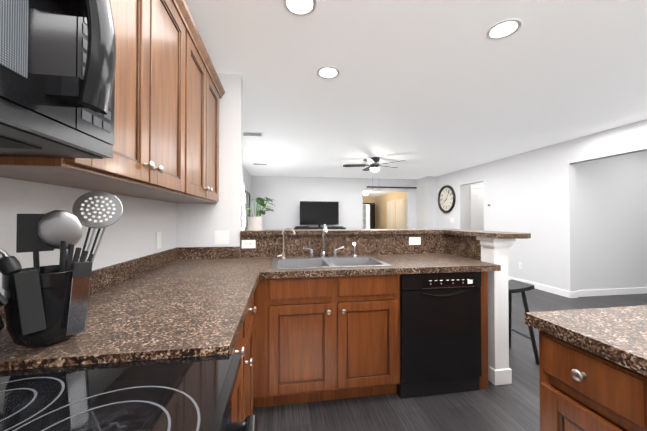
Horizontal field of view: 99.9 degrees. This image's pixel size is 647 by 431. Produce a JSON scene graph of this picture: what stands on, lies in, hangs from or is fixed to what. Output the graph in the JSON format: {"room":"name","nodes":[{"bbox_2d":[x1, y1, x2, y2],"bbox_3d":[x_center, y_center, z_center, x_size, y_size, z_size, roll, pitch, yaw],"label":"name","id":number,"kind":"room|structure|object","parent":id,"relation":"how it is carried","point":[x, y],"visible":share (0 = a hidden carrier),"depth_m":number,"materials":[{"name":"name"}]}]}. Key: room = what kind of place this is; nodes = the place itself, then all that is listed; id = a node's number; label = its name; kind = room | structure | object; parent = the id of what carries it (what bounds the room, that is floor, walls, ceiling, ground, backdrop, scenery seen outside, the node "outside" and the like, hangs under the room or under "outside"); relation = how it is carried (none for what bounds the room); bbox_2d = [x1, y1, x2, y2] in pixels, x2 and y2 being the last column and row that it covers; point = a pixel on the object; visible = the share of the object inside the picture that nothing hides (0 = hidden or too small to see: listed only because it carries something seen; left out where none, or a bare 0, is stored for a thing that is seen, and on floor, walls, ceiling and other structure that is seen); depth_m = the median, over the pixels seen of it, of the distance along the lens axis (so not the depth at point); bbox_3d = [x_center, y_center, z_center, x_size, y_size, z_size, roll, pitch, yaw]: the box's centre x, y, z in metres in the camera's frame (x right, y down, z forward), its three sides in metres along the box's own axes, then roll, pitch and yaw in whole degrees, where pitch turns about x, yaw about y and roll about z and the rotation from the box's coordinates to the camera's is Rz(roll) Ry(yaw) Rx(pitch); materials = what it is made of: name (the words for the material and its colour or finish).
{"room":"kitchen","nodes":[
{"label":"kitchen","id":0,"kind":"room"},
{"bbox_2d":[0,164,250,294],"bbox_3d":[-1.335,0.033,2.586,0.130,2.500,10.780,0,-1,-9],"label":"wall","id":1,"kind":"structure","parent":0,"point":[129,234],"depth_m":1.31,"materials":[{"name":"paint"}]},
{"bbox_2d":[0,0,115,158],"bbox_3d":[-0.634,-0.338,0.275,0.532,0.393,0.764,0,-1,-9],"label":"microwave","id":2,"kind":"object","parent":1,"relation":"attached to","point":[57,75],"visible":1,"depth_m":0.49,"materials":[{"name":"black metal"}]},
{"bbox_2d":[0,0,195,199],"bbox_3d":[-0.853,-0.595,1.061,0.343,0.958,0.928,0,-1,-9],"label":"upper cabinet","id":3,"kind":"object","parent":1,"relation":"attached to","point":[169,91],"depth_m":1.06,"materials":[{"name":"brown wood"}]},
{"bbox_2d":[156,232,160,248],"bbox_3d":[-1.160,0.175,1.913,0.006,0.116,0.072,0,-1,-9],"label":"electrical outlet","id":4,"kind":"object","parent":1,"relation":"attached to","point":[158,240],"visible":1,"depth_m":1.90,"materials":[{"name":"white plastic"}]},
{"bbox_2d":[159,36,223,203],"bbox_3d":[-0.974,-0.585,1.830,0.343,0.958,0.930,0,-1,-9],"label":"upper cabinet","id":5,"kind":"object","parent":1,"relation":"attached to","point":[205,169],"depth_m":1.88,"materials":[{"name":"brown wood"}]},
{"bbox_2d":[242,182,244,230],"bbox_3d":[-1.831,-0.128,5.896,0.152,1.280,0.930,0,-1,-9],"label":"window","id":6,"kind":"structure","parent":1,"relation":"in","point":[243,217],"depth_m":6.31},
{"bbox_2d":[245,190,249,228],"bbox_3d":[-1.931,-0.131,6.928,0.030,0.930,0.900,0,-1,-9],"label":"picture frame","id":7,"kind":"object","parent":1,"relation":"attached to","point":[247,196],"visible":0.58,"depth_m":6.74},
{"bbox_2d":[177,73,242,246],"bbox_3d":[-0.976,0.030,2.359,0.510,2.500,0.120,0,-1,-9],"label":"wall","id":8,"kind":"structure","parent":0,"point":[199,224],"depth_m":2.33,"materials":[{"name":"paint"}]},
{"bbox_2d":[214,231,228,243],"bbox_3d":[-0.863,0.186,2.306,0.118,0.116,0.013,0,-1,-9],"label":"electrical outlet","id":9,"kind":"object","parent":8,"relation":"attached to","point":[221,237],"visible":1,"depth_m":2.31,"materials":[{"name":"white plastic"}]},
{"bbox_2d":[251,175,435,229],"bbox_3d":[0.673,0.096,7.970,5.500,2.500,0.760,0,-1,-9],"label":"wall","id":10,"kind":"structure","parent":0,"point":[288,194],"depth_m":8.08,"materials":[{"name":"paint"}]},
{"bbox_2d":[367,186,416,188],"bbox_3d":[2.362,-0.870,8.475,2.110,0.045,0.044,0,-1,-9],"label":"barn door rail","id":11,"kind":"object","parent":10,"relation":"attached to","point":[390,187],"visible":0.67,"depth_m":8.39,"materials":[{"name":"black metal"}]},
{"bbox_2d":[240,234,482,260],"bbox_3d":[0.325,0.726,2.321,2.050,1.108,0.580,0,-1,-9],"label":"wall","id":12,"kind":"structure","parent":0,"point":[464,246],"depth_m":2.46,"materials":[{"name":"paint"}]},
{"bbox_2d":[242,240,255,247],"bbox_3d":[-0.643,0.246,2.333,0.116,0.072,0.007,0,-1,-9],"label":"outlet","id":13,"kind":"object","parent":12,"relation":"attached to","point":[248,243],"visible":1,"depth_m":2.33,"materials":[{"name":"white plastic"}]},
{"bbox_2d":[240,229,530,238],"bbox_3d":[0.393,0.152,2.288,2.168,0.035,1.020,0,-1,-9],"label":"bar","id":14,"kind":"object","parent":12,"relation":"on","point":[497,234],"visible":0.98,"depth_m":2.42,"materials":[{"name":"stone"}]},
{"bbox_2d":[243,197,276,230],"bbox_3d":[-0.629,-0.020,2.535,0.405,0.313,0.330,0,-1,-9],"label":"plant","id":15,"kind":"object","parent":14,"relation":"on","point":[254,223],"visible":1,"depth_m":2.47,"materials":[{"name":"green plant"}]},
{"bbox_2d":[409,237,420,244],"bbox_3d":[0.864,0.240,2.568,0.116,0.072,0.007,0,-1,-9],"label":"outlet","id":16,"kind":"object","parent":12,"relation":"attached to","point":[414,240],"visible":1,"depth_m":2.57,"materials":[{"name":"white plastic"}]},
{"bbox_2d":[363,196,374,204],"bbox_3d":[1.450,0.181,15.140,2.970,2.500,0.130,0,-1,-9],"label":"wall","id":17,"kind":"structure","parent":0,"point":[366,199],"depth_m":15.26,"materials":[{"name":"paint"}]},
{"bbox_2d":[363,203,374,228],"bbox_3d":[2.367,0.367,15.228,1.090,2.130,0.065,0,-1,-9],"label":"door frame","id":18,"kind":"structure","parent":17,"relation":"attached to","point":[364,215],"depth_m":15.26,"materials":[{"name":"white wood"}]},
{"bbox_2d":[370,204,373,228],"bbox_3d":[2.658,0.406,14.863,0.053,2.035,0.900,0,-1,23],"label":"front door","id":19,"kind":"structure","parent":17,"relation":"in","point":[371,216],"depth_m":14.65,"materials":[{"name":"black wood"}]},
{"bbox_2d":[375,191,405,228],"bbox_3d":[3.490,0.146,12.160,0.140,2.500,6.650,0,-1,-9],"label":"wall","id":20,"kind":"structure","parent":0,"point":[380,201],"depth_m":14.13,"materials":[{"name":"paint"}]},
{"bbox_2d":[387,200,394,228],"bbox_3d":[3.260,0.348,13.179,0.018,2.120,0.940,0,-1,-9],"label":"door frame","id":21,"kind":"structure","parent":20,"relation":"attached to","point":[393,200],"depth_m":12.72,"materials":[{"name":"white wood"}]},
{"bbox_2d":[387,200,403,228],"bbox_3d":[3.327,0.379,12.633,0.043,2.035,1.900,0,-1,-9],"label":"door","id":22,"kind":"structure","parent":20,"relation":"in","point":[399,215],"depth_m":12.45,"materials":[{"name":"white wood"}]},
{"bbox_2d":[396,199,405,228],"bbox_3d":[3.430,0.335,12.093,0.018,2.120,0.940,0,-1,-9],"label":"door frame","id":23,"kind":"structure","parent":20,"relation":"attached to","point":[404,212],"depth_m":11.69,"materials":[{"name":"white wood"}]},
{"bbox_2d":[185,0,646,196],"bbox_3d":[2.349,-1.218,6.780,9.200,0.100,17.900,0,-1,-9],"label":"ceiling","id":24,"kind":"structure","parent":0,"point":[423,88],"depth_m":2.42,"materials":[{"name":"paint"}]},
{"bbox_2d":[243,132,262,136],"bbox_3d":[-1.063,-1.196,3.999,0.340,0.009,0.180,0,-1,-9],"label":"ceiling vent","id":25,"kind":"object","parent":24,"relation":"in","point":[258,134],"visible":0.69,"depth_m":4.00,"materials":[{"name":"grey plastic"}]},
{"bbox_2d":[252,163,267,164],"bbox_3d":[-1.445,-1.170,6.186,0.340,0.009,0.180,0,-1,-9],"label":"ceiling vent","id":26,"kind":"object","parent":24,"relation":"in","point":[259,163],"visible":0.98,"depth_m":6.16,"materials":[{"name":"grey plastic"}]},
{"bbox_2d":[283,0,316,16],"bbox_3d":[-0.137,-1.226,1.573,0.196,0.006,0.196,0,-1,-9],"label":"recessed light","id":27,"kind":"object","parent":24,"relation":"in","point":[301,8],"visible":1,"depth_m":1.60,"materials":[{"name":"white"}]},
{"bbox_2d":[317,66,339,78],"bbox_3d":[0.040,-1.217,2.320,0.196,0.006,0.196,0,-1,-9],"label":"recessed light","id":28,"kind":"object","parent":24,"relation":"in","point":[328,72],"visible":1,"depth_m":2.31,"materials":[{"name":"white"}]},
{"bbox_2d":[343,157,405,188],"bbox_3d":[1.043,-0.856,5.635,1.270,0.649,1.222,0,-1,-9],"label":"ceiling fan","id":29,"kind":"object","parent":24,"relation":"hanging from","point":[374,165],"visible":1,"depth_m":5.54,"materials":[{"name":"black metal"}]},
{"bbox_2d":[486,18,521,39],"bbox_3d":[1.185,-1.223,1.790,0.196,0.006,0.196,0,-1,-9],"label":"recessed light","id":30,"kind":"object","parent":24,"relation":"in","point":[503,29],"visible":1,"depth_m":1.78,"materials":[{"name":"white"}]},
{"bbox_2d":[253,288,646,430],"bbox_3d":[2.349,1.382,6.749,9.200,0.100,17.900,0,-1,-9],"label":"floor","id":31,"kind":"structure","parent":0,"point":[514,405],"depth_m":1.81,"materials":[{"name":"grey wood"}]},
{"bbox_2d":[0,293,257,430],"bbox_3d":[-0.493,0.679,0.284,0.797,1.153,0.768,0,-1,-9],"label":"range","id":32,"kind":"object","parent":31,"relation":"on","point":[185,394],"visible":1,"depth_m":0.55,"materials":[{"name":"black glass"}]},
{"bbox_2d":[231,294,255,422],"bbox_3d":[-0.682,0.828,1.095,0.698,0.874,0.887,0,-1,-9],"label":"base cabinet","id":33,"kind":"object","parent":31,"relation":"on","point":[242,402],"visible":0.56,"depth_m":1.07,"materials":[{"name":"brown wood"}]},
{"bbox_2d":[0,254,263,370],"bbox_3d":[-0.679,0.321,1.153,0.720,0.140,0.990,0,-1,-9],"label":"countertop","id":34,"kind":"structure","parent":33,"relation":"on","point":[178,302],"depth_m":0.97,"materials":[{"name":"stone"}]},
{"bbox_2d":[0,191,122,347],"bbox_3d":[-0.783,0.133,0.720,0.317,0.424,0.274,0,-1,-9],"label":"utensil crock","id":35,"kind":"object","parent":34,"relation":"on","point":[45,306],"visible":1,"depth_m":0.72,"materials":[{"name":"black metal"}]},
{"bbox_2d":[154,246,239,253],"bbox_3d":[-0.806,0.330,1.968,0.720,0.140,0.420,0,-1,-9],"label":"backsplash","id":36,"kind":"structure","parent":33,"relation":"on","point":[178,250],"depth_m":2.26,"materials":[{"name":"stone"}]},
{"bbox_2d":[232,250,500,278],"bbox_3d":[0.036,0.332,2.103,2.425,0.140,0.666,0,-1,-9],"label":"countertop","id":37,"kind":"structure","parent":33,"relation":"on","point":[411,263],"depth_m":1.92,"materials":[{"name":"stone"}]},
{"bbox_2d":[277,224,356,258],"bbox_3d":[-0.037,0.213,2.228,0.680,0.286,0.186,0,-1,-9],"label":"faucet","id":38,"kind":"object","parent":37,"relation":"on","point":[323,253],"visible":1,"depth_m":2.28,"materials":[{"name":"silver metal"}]},
{"bbox_2d":[271,256,391,269],"bbox_3d":[0.031,0.442,2.096,0.844,0.175,0.504,0,-1,-9],"label":"sink","id":39,"kind":"object","parent":37,"relation":"in","point":[320,263],"visible":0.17,"depth_m":2.21,"materials":[{"name":"silver metal"}]},
{"bbox_2d":[294,227,345,228],"bbox_3d":[-0.115,0.845,7.853,1.470,1.000,0.430,0,-1,-9],"label":"tv stand","id":40,"kind":"object","parent":31,"relation":"on","point":[321,228],"visible":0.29,"depth_m":7.69,"materials":[{"name":"black wood"}]},
{"bbox_2d":[295,226,342,227],"bbox_3d":[-0.120,0.325,7.762,1.370,0.037,0.140,0,-1,-9],"label":"boxes","id":41,"kind":"object","parent":40,"relation":"on","point":[308,226],"visible":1,"depth_m":7.64},
{"bbox_2d":[300,201,338,227],"bbox_3d":[-0.118,-0.033,7.883,1.140,0.754,0.230,0,-1,-9],"label":"tv","id":42,"kind":"object","parent":40,"relation":"on","point":[319,213],"visible":0.94,"depth_m":7.87,"materials":[{"name":"black plastic"}]},
{"bbox_2d":[254,271,487,406],"bbox_3d":[0.370,0.841,2.150,1.743,0.874,0.658,0,-1,-9],"label":"base cabinet","id":43,"kind":"object","parent":31,"relation":"on","point":[325,338],"visible":0.81,"depth_m":1.81,"materials":[{"name":"brown wood"}]},
{"bbox_2d":[397,271,480,398],"bbox_3d":[0.805,0.843,2.159,0.607,0.870,0.506,0,-1,-9],"label":"dishwasher","id":44,"kind":"object","parent":31,"relation":"on","point":[440,333],"visible":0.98,"depth_m":1.92,"materials":[{"name":"black metal"}]},
{"bbox_2d":[476,237,515,384],"bbox_3d":[1.347,0.723,2.125,0.188,1.108,0.186,0,-1,-9],"label":"end column","id":45,"kind":"structure","parent":31,"relation":"on","point":[495,250],"depth_m":2.07,"materials":[{"name":"white paint"}]},
{"bbox_2d":[508,279,538,364],"bbox_3d":[1.613,0.948,2.459,0.462,0.673,0.332,0,-1,-9],"label":"stool","id":46,"kind":"object","parent":31,"relation":"on","point":[515,286],"visible":0.5,"depth_m":2.40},
{"bbox_2d":[539,330,622,430],"bbox_3d":[1.371,0.825,0.867,1.220,0.874,0.362,0,-1,-9],"label":"base cabinet","id":47,"kind":"object","parent":31,"relation":"on","point":[581,389],"depth_m":0.82,"materials":[{"name":"brown wood"}]},
{"bbox_2d":[525,305,646,375],"bbox_3d":[1.524,0.357,-0.021,1.275,0.040,2.215,0,-1,-9],"label":"countertop","id":48,"kind":"structure","parent":47,"relation":"on","point":[617,335],"depth_m":0.84,"materials":[{"name":"stone"}]},
{"bbox_2d":[623,366,646,430],"bbox_3d":[1.434,0.820,0.461,1.220,0.874,0.628,0,-1,-9],"label":"base cabinet","id":49,"kind":"object","parent":31,"relation":"on","point":[634,383],"depth_m":0.69,"materials":[{"name":"brown wood"}]},
{"bbox_2d":[465,182,482,229],"bbox_3d":[4.647,0.089,7.311,2.150,2.500,0.130,0,-1,-9],"label":"wall","id":50,"kind":"structure","parent":0,"point":[467,207],"depth_m":7.10,"materials":[{"name":"paint"}]},
{"bbox_2d":[470,186,482,229],"bbox_3d":[4.318,0.277,7.182,0.960,2.120,0.018,0,-1,-9],"label":"door frame","id":51,"kind":"structure","parent":50,"relation":"attached to","point":[471,207],"depth_m":7.11,"materials":[{"name":"white wood"}]},
{"bbox_2d":[473,189,483,229],"bbox_3d":[4.317,0.315,7.188,0.800,2.035,0.094,0,-1,-9],"label":"hall door","id":52,"kind":"structure","parent":50,"relation":"in","point":[478,217],"depth_m":7.15,"materials":[{"name":"white wood"}]},
{"bbox_2d":[436,119,646,297],"bbox_3d":[4.109,0.042,3.371,0.130,2.500,10.650,0,-1,-9],"label":"wall","id":53,"kind":"structure","parent":0,"point":[533,192],"depth_m":4.79,"materials":[{"name":"paint"}]},
{"bbox_2d":[438,185,455,212],"bbox_3d":[3.374,-0.449,7.488,0.050,0.780,0.780,0,-1,-9],"label":"clock","id":54,"kind":"object","parent":53,"relation":"attached to","point":[446,198],"visible":1,"depth_m":7.46,"materials":[{"name":"white"}]},
{"bbox_2d":[508,276,577,297],"bbox_3d":[3.470,1.278,6.427,0.444,0.100,4.384,0,-1,-9],"label":"baseboard","id":55,"kind":"structure","parent":53,"relation":"attached to","point":[560,292],"depth_m":4.58,"materials":[{"name":"white wood"}]},
{"bbox_2d":[576,150,646,290],"bbox_3d":[5.650,0.058,4.684,3.320,2.500,0.130,0,-1,-9],"label":"wall","id":56,"kind":"structure","parent":0,"point":[611,205],"depth_m":4.48,"materials":[{"name":"paint"}]},
{"bbox_2d":[578,287,646,296],"bbox_3d":[5.597,1.256,4.589,3.190,0.100,0.014,0,-1,-9],"label":"baseboard","id":57,"kind":"structure","parent":56,"relation":"attached to","point":[605,292],"depth_m":4.44,"materials":[{"name":"white wood"}]},
{"label":"outside","id":58,"kind":"structure","parent":0,"visible":0},
{"bbox_2d":[363,204,369,228],"bbox_3d":[0.114,0.167,10.113,1.278,2.390,12.303,0,-1,23],"label":"glow","id":59,"kind":"structure","parent":58,"point":[367,217],"depth_m":15.42,"materials":[{"name":"white"}]}
]}

